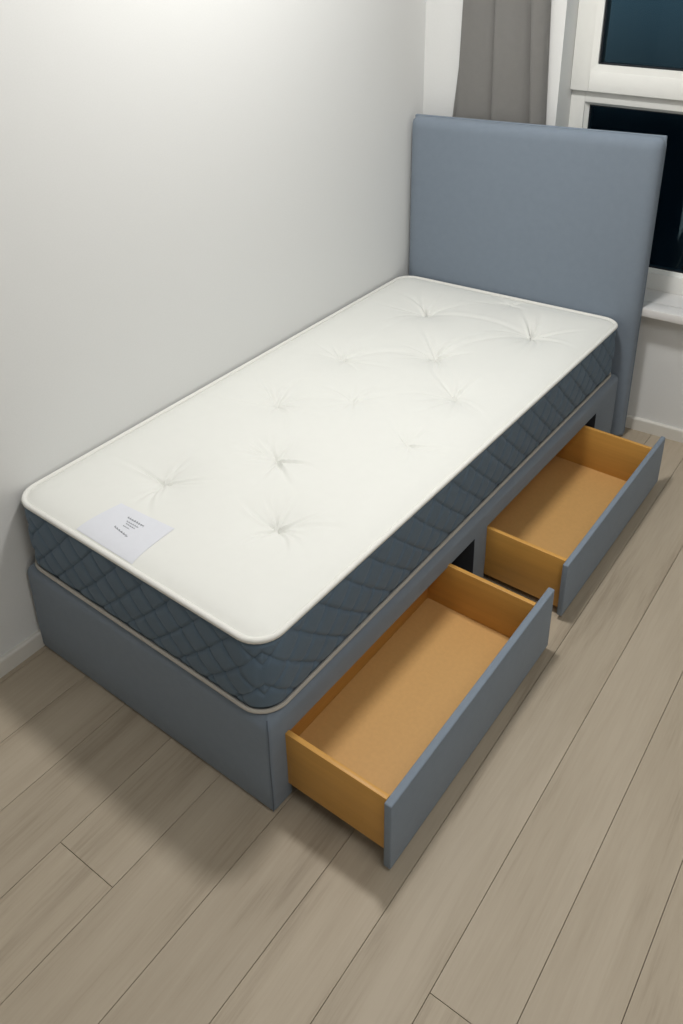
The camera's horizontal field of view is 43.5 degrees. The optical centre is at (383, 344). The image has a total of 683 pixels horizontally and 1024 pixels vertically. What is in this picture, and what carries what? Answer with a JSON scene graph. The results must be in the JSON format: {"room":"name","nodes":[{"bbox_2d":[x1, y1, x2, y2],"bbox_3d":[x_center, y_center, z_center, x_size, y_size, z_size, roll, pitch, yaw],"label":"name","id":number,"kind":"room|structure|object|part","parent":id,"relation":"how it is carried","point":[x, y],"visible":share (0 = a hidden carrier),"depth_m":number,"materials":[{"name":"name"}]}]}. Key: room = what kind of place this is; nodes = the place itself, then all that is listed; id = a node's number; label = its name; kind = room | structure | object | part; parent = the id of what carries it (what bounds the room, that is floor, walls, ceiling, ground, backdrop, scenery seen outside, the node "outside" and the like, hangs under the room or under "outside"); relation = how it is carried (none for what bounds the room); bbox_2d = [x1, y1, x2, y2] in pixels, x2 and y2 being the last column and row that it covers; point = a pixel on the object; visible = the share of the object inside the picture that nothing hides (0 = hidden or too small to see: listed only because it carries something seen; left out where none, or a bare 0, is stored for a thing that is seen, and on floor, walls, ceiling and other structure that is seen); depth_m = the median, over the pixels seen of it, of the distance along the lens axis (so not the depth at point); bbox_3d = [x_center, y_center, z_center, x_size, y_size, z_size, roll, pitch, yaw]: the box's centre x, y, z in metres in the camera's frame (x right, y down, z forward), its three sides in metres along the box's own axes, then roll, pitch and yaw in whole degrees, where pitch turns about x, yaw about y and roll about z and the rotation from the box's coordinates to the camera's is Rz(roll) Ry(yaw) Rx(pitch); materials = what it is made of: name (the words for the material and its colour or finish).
{"room":"bedroom","nodes":[
{"label":"bedroom","id":0,"kind":"room"},
{"bbox_2d":[0,0,425,656],"bbox_3d":[-1.095,-0.326,1.763,0.150,2.710,4.955,17,31,30],"label":"wall","id":1,"kind":"structure","parent":0,"point":[189,188],"depth_m":2.41,"materials":[{"name":"white paint"}]},
{"bbox_2d":[0,629,44,677],"bbox_3d":[-1.129,0.936,2.188,0.014,0.052,4.621,17,31,30],"label":"baseboard","id":2,"kind":"structure","parent":1,"relation":"attached to","point":[33,643],"depth_m":2.35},
{"bbox_2d":[0,427,682,1023],"bbox_3d":[0.221,1.317,1.575,4.035,0.060,5.496,17,31,30],"label":"floor","id":3,"kind":"structure","parent":0,"point":[140,883],"depth_m":1.86,"materials":[{"name":"beige wood"}]},
{"bbox_2d":[27,373,664,868],"bbox_3d":[0.064,0.511,2.787,1.216,0.295,1.981,18,31,31],"label":"bed base","id":4,"kind":"object","parent":3,"relation":"on","point":[377,737],"visible":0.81,"depth_m":2.21,"materials":[{"name":"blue fabric"}]},
{"bbox_2d":[21,276,617,713],"bbox_3d":[-0.057,0.239,2.742,0.937,0.228,1.978,18,31,31],"label":"mattress","id":5,"kind":"object","parent":4,"relation":"on","point":[247,526],"visible":1,"depth_m":2.30,"materials":[{"name":"fabric"}]},
{"bbox_2d":[114,517,143,536],"bbox_3d":[-0.621,0.444,2.075,0.059,0.003,0.056,18,31,31],"label":"print","id":6,"kind":"object","parent":5,"relation":"on","point":[123,526],"depth_m":2.08,"materials":[{"name":"grey"}]},
{"bbox_3d":[-0.126,0.970,1.892,0.330,0.166,0.013,18,31,31],"label":"panel","id":7,"kind":"part","parent":4,"relation":"part of","materials":[{"name":"brown wood"}]},
{"bbox_3d":[-0.069,0.801,2.231,0.013,0.166,0.698,18,31,31],"label":"panel","id":8,"kind":"part","parent":4,"relation":"part of","materials":[{"name":"brown wood"}]},
{"bbox_3d":[0.071,0.912,2.176,0.330,0.010,0.672,18,31,31],"label":"panel","id":9,"kind":"part","parent":4,"relation":"part of","materials":[{"name":"brown wood"}]},
{"bbox_3d":[0.232,0.897,2.086,0.019,0.206,0.783,18,31,31],"label":"panel","id":10,"kind":"part","parent":4,"relation":"part of","materials":[{"name":"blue fabric"}]},
{"bbox_3d":[0.268,0.722,2.394,0.330,0.166,0.013,18,31,31],"label":"panel","id":11,"kind":"part","parent":4,"relation":"part of","materials":[{"name":"brown wood"}]},
{"bbox_3d":[0.381,0.652,2.582,0.350,0.178,0.013,18,31,31],"label":"panel","id":12,"kind":"part","parent":4,"relation":"part of","materials":[{"name":"brown wood"}]},
{"bbox_3d":[0.585,0.595,2.879,0.350,0.010,0.697,18,31,31],"label":"panel","id":13,"kind":"part","parent":4,"relation":"part of","materials":[{"name":"brown wood"}]},
{"bbox_3d":[0.790,0.396,3.104,0.350,0.178,0.013,18,31,31],"label":"panel","id":14,"kind":"part","parent":4,"relation":"part of","materials":[{"name":"brown wood"}]},
{"bbox_3d":[0.756,0.564,2.778,0.016,0.190,0.834,18,31,31],"label":"panel","id":15,"kind":"part","parent":4,"relation":"part of","materials":[{"name":"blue fabric"}]},
{"bbox_2d":[409,114,666,435],"bbox_3d":[0.534,-0.276,3.365,0.984,1.193,0.061,15,30,26],"label":"headboard","id":16,"kind":"object","parent":3,"relation":"on","point":[560,216],"visible":0.64,"depth_m":3.21,"materials":[{"name":"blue fabric"}]},
{"bbox_2d":[423,0,682,428],"bbox_3d":[1.687,-0.765,2.688,3.375,2.710,0.299,15,30,27],"label":"wall","id":17,"kind":"structure","parent":0,"point":[656,392],"depth_m":3.28,"materials":[{"name":"white paint"}]},
{"bbox_2d":[568,0,682,324],"bbox_3d":[1.196,-0.863,2.840,1.240,1.678,0.266,15,30,27],"label":"window","id":18,"kind":"structure","parent":17,"relation":"in","point":[595,81],"depth_m":3.10,"materials":[{"name":"white paint"}]},
{"bbox_3d":[1.246,-0.915,2.908,1.212,1.643,0.070,15,30,27],"label":"frame","id":19,"kind":"part","parent":18,"relation":"part of","materials":[{"name":"white paint"}]},
{"bbox_3d":[1.222,-1.219,2.714,1.206,0.908,0.021,15,30,27],"label":"casement sash","id":20,"kind":"part","parent":18,"relation":"part of","materials":[{"name":"white paint"}]},
{"bbox_3d":[1.190,-0.128,3.207,1.240,0.034,0.266,15,30,27],"label":"sill","id":21,"kind":"part","parent":18,"relation":"part of","materials":[{"name":"white laminate"}]},
{"bbox_2d":[625,414,682,442],"bbox_3d":[1.589,0.472,3.161,3.345,0.052,0.014,15,30,27],"label":"baseboard","id":22,"kind":"structure","parent":17,"relation":"attached to","point":[632,422],"depth_m":3.42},
{"bbox_3d":[0.305,-1.182,0.379,3.783,0.080,5.440,17,31,30],"label":"ceiling","id":23,"kind":"structure","parent":0,"visible":0},
{"bbox_2d":[452,0,550,124],"bbox_3d":[1.005,-0.865,2.850,1.879,2.685,0.050,15,30,26],"label":"curtain","id":24,"kind":"object","parent":23,"relation":"hanging from","point":[503,70],"visible":0.3,"depth_m":3.12,"materials":[{"name":"grey fabric"}]}
]}

